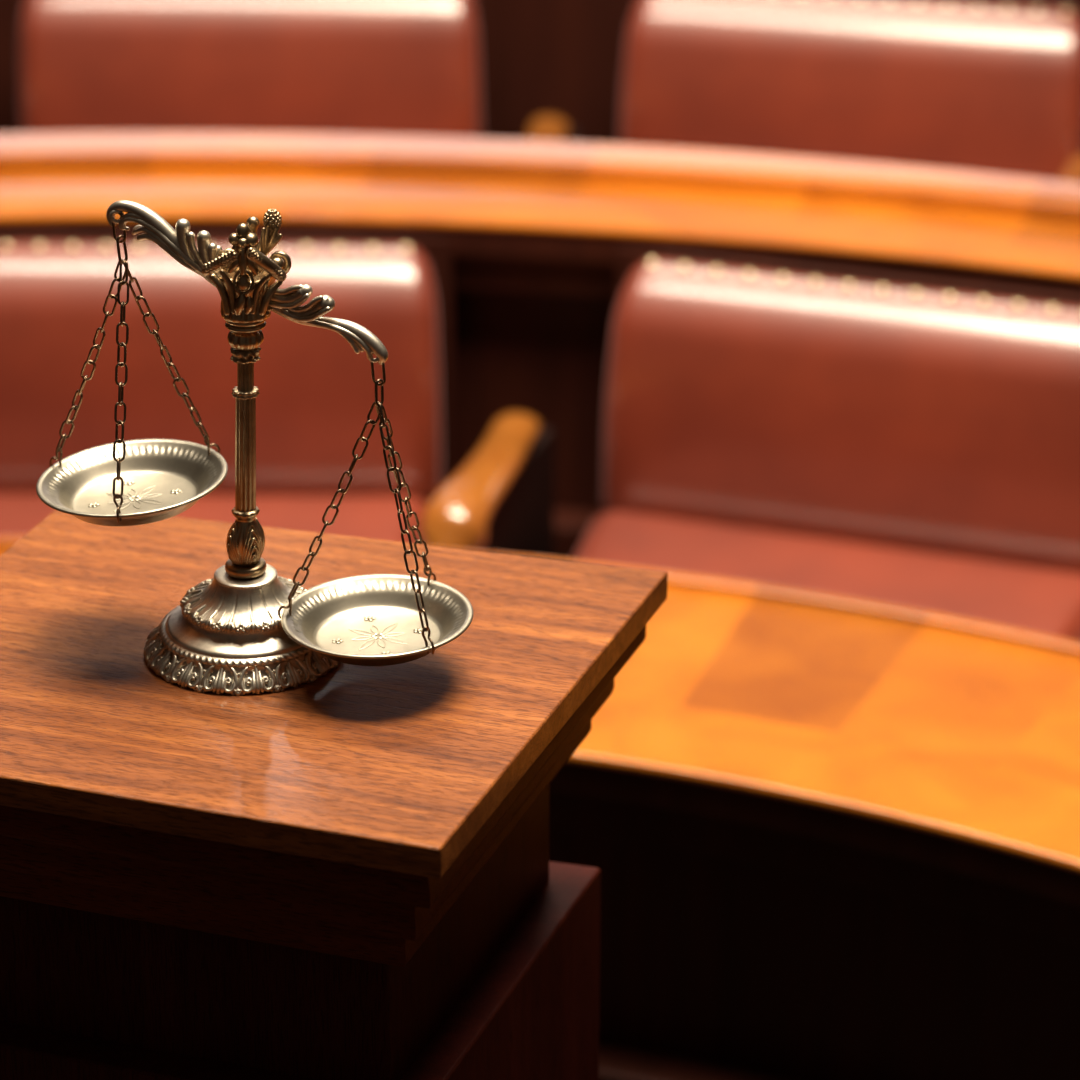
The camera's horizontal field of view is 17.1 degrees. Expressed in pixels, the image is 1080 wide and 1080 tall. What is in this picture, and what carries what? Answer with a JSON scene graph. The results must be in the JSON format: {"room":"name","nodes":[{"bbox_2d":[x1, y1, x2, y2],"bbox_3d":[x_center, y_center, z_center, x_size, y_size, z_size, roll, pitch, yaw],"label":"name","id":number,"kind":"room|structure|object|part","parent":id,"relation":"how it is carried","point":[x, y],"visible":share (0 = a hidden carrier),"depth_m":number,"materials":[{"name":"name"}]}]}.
{"room":"courtroom","nodes":[
{"label":"courtroom","id":0,"kind":"room"},
{"bbox_3d":[0.000,0.405,5.020,10.400,0.100,12.800,0,24,0],"label":"floor","id":1,"kind":"structure","parent":0,"visible":0},
{"bbox_2d":[0,510,667,1079],"bbox_3d":[-0.214,0.649,2.857,0.502,1.250,0.456,8,26,17],"label":"pedestal","id":2,"kind":"object","parent":1,"relation":"on","point":[347,873],"visible":0.88,"depth_m":2.53,"materials":[{"name":"brown wood"}]},
{"bbox_2d":[36,200,473,695],"bbox_3d":[-0.205,-0.071,2.527,0.330,0.333,0.147,8,26,18],"label":"balance scale","id":3,"kind":"object","parent":2,"relation":"on","point":[247,628],"visible":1,"depth_m":2.55,"materials":[{"name":"silver metal"}]},
{"bbox_3d":[-0.318,-0.129,2.556,0.069,0.159,0.009,12,27,24],"label":"chain","id":4,"kind":"part","parent":3,"relation":"part of","materials":[{"name":"metal"}]},
{"bbox_3d":[-0.293,-0.112,2.514,0.009,0.155,0.067,2,25,4],"label":"chain","id":5,"kind":"part","parent":3,"relation":"part of","materials":[{"name":"metal"}]},
{"bbox_3d":[-0.266,-0.134,2.557,0.062,0.151,0.009,-16,29,-31],"label":"chain","id":6,"kind":"part","parent":3,"relation":"part of","materials":[{"name":"metal"}]},
{"bbox_3d":[-0.201,-0.187,2.470,0.060,0.076,0.061,0,24,0],"label":"crown","id":7,"kind":"part","parent":3,"relation":"part of","materials":[{"name":"gold metal"}]},
{"bbox_3d":[-0.143,-0.026,2.512,0.071,0.153,0.009,2,25,3],"label":"chain","id":8,"kind":"part","parent":3,"relation":"part of","materials":[{"name":"metal"}]},
{"bbox_3d":[-0.095,-0.037,2.533,0.009,0.152,0.064,14,28,27],"label":"chain","id":9,"kind":"part","parent":3,"relation":"part of","materials":[{"name":"metal"}]},
{"bbox_3d":[-0.095,-0.016,2.487,0.009,0.152,0.066,-15,28,-29],"label":"chain","id":10,"kind":"part","parent":3,"relation":"part of","materials":[{"name":"metal"}]},
{"bbox_3d":[-0.214,0.181,2.642,0.412,0.031,0.366,8,26,17],"label":"moulding","id":11,"kind":"part","parent":2,"relation":"part of","materials":[{"name":"brown wood"}]},
{"bbox_3d":[-0.214,0.149,2.628,0.439,0.039,0.393,8,26,17],"label":"moulding","id":12,"kind":"part","parent":2,"relation":"part of","materials":[{"name":"brown wood"}]},
{"bbox_3d":[-0.214,0.117,2.614,0.477,0.032,0.430,8,26,17],"label":"moulding","id":13,"kind":"part","parent":2,"relation":"part of","materials":[{"name":"brown wood"}]},
{"bbox_2d":[0,537,1079,1079],"bbox_3d":[-0.443,0.546,3.663,3.115,0.768,0.973,0,24,0],"label":"curved desk","id":14,"kind":"object","parent":1,"relation":"on","point":[829,837],"visible":0.34,"depth_m":3.55,"materials":[{"name":"brown wood"}]},
{"bbox_3d":[-0.452,0.781,3.591,2.663,0.400,0.648,0,24,0],"label":"rail","id":15,"kind":"part","parent":14,"relation":"part of","materials":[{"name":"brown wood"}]},
{"bbox_3d":[-0.452,0.450,3.461,2.656,0.309,0.601,0,24,0],"label":"panel","id":16,"kind":"part","parent":14,"relation":"part of","materials":[{"name":"brown wood"}]},
{"bbox_2d":[0,0,1079,144],"bbox_3d":[-0.408,-0.128,4.790,6.710,1.060,1.791,0,24,0],"label":"wall panel","id":17,"kind":"object","parent":1,"relation":"on","point":[564,59],"depth_m":5.41,"materials":[{"name":"brown wood"}]},
{"bbox_3d":[-0.418,0.583,4.361,5.199,0.119,2.246,0,24,0],"label":"trim","id":18,"kind":"structure","parent":1,"relation":"on","visible":0},
{"bbox_2d":[0,232,453,544],"bbox_3d":[-0.506,0.057,4.378,0.783,0.706,0.587,0,25,1],"label":"leather chair","id":19,"kind":"object","parent":18,"relation":"on","point":[316,397],"visible":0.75,"depth_m":4.45,"materials":[{"name":"red leather"}]},
{"bbox_3d":[-0.460,0.062,4.335,0.656,0.111,0.388,0,25,1],"label":"seat","id":20,"kind":"part","parent":19,"relation":"part of","materials":[{"name":"red leather"}]},
{"bbox_2d":[0,133,1079,560],"bbox_3d":[-0.413,0.090,4.325,4.824,0.807,1.245,0,24,0],"label":"curved desk","id":21,"kind":"object","parent":18,"relation":"on","point":[535,230],"visible":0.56,"depth_m":4.54,"materials":[{"name":"brown wood"}]},
{"bbox_3d":[-0.417,-0.022,4.195,4.568,0.359,1.022,0,24,0],"label":"panel","id":22,"kind":"part","parent":21,"relation":"part of","materials":[{"name":"brown wood"}]},
{"bbox_3d":[-0.417,0.322,4.331,4.575,0.379,1.068,0,24,0],"label":"rail","id":23,"kind":"part","parent":21,"relation":"part of","materials":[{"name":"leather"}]},
{"bbox_2d":[422,247,1079,642],"bbox_3d":[0.288,0.107,4.267,0.783,0.706,0.587,8,26,17],"label":"leather chair","id":24,"kind":"object","parent":18,"relation":"on","point":[898,441],"visible":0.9,"depth_m":4.32,"materials":[{"name":"red leather"}]},
{"bbox_3d":[-0.061,-0.076,4.227,0.075,0.088,0.442,5,25,11],"label":"armrest","id":25,"kind":"part","parent":24,"relation":"part of","materials":[{"name":"brown wood"}]},
{"bbox_3d":[-0.051,0.164,4.361,0.036,0.525,0.330,8,26,17],"label":"arm panel","id":26,"kind":"part","parent":24,"relation":"part of","materials":[{"name":"black wood"}]},
{"bbox_3d":[0.319,0.118,4.213,0.656,0.111,0.388,8,26,17],"label":"seat","id":27,"kind":"part","parent":24,"relation":"part of","materials":[{"name":"red leather"}]},
{"bbox_3d":[0.403,-0.154,4.361,0.665,0.303,0.112,8,26,17],"label":"backrest","id":28,"kind":"part","parent":24,"relation":"part of","materials":[{"name":"red leather"}]},
{"bbox_3d":[-0.402,0.279,4.765,6.239,0.100,2.053,0,24,0],"label":"trim","id":29,"kind":"structure","parent":0,"visible":0},
{"bbox_2d":[15,0,491,138],"bbox_3d":[-0.469,-0.389,5.078,0.783,0.706,0.587,0,25,1],"label":"leather chair","id":30,"kind":"object","parent":29,"relation":"on","point":[411,68],"visible":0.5,"depth_m":5.14,"materials":[{"name":"red leather"}]},
{"bbox_2d":[524,0,1079,180],"bbox_3d":[0.345,-0.349,4.990,0.783,0.706,0.587,6,25,13],"label":"leather chair","id":31,"kind":"object","parent":29,"relation":"on","point":[992,87],"visible":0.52,"depth_m":5.04,"materials":[{"name":"red leather"}]},
{"bbox_3d":[-0.005,-0.519,4.923,0.075,0.088,0.442,3,25,6],"label":"armrest","id":32,"kind":"part","parent":31,"relation":"part of","materials":[{"name":"brown wood"}]},
{"bbox_3d":[0.003,-0.280,5.057,0.036,0.525,0.330,6,25,13],"label":"arm panel","id":33,"kind":"part","parent":31,"relation":"part of","materials":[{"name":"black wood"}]},
{"bbox_2d":[1056,155,1079,183],"bbox_3d":[1.042,-0.251,4.775,0.783,0.706,0.587,11,27,23],"label":"leather chair","id":34,"kind":"object","parent":29,"relation":"on","point":[1071,173],"visible":0.14,"depth_m":4.79,"materials":[{"name":"wood"}]}
]}

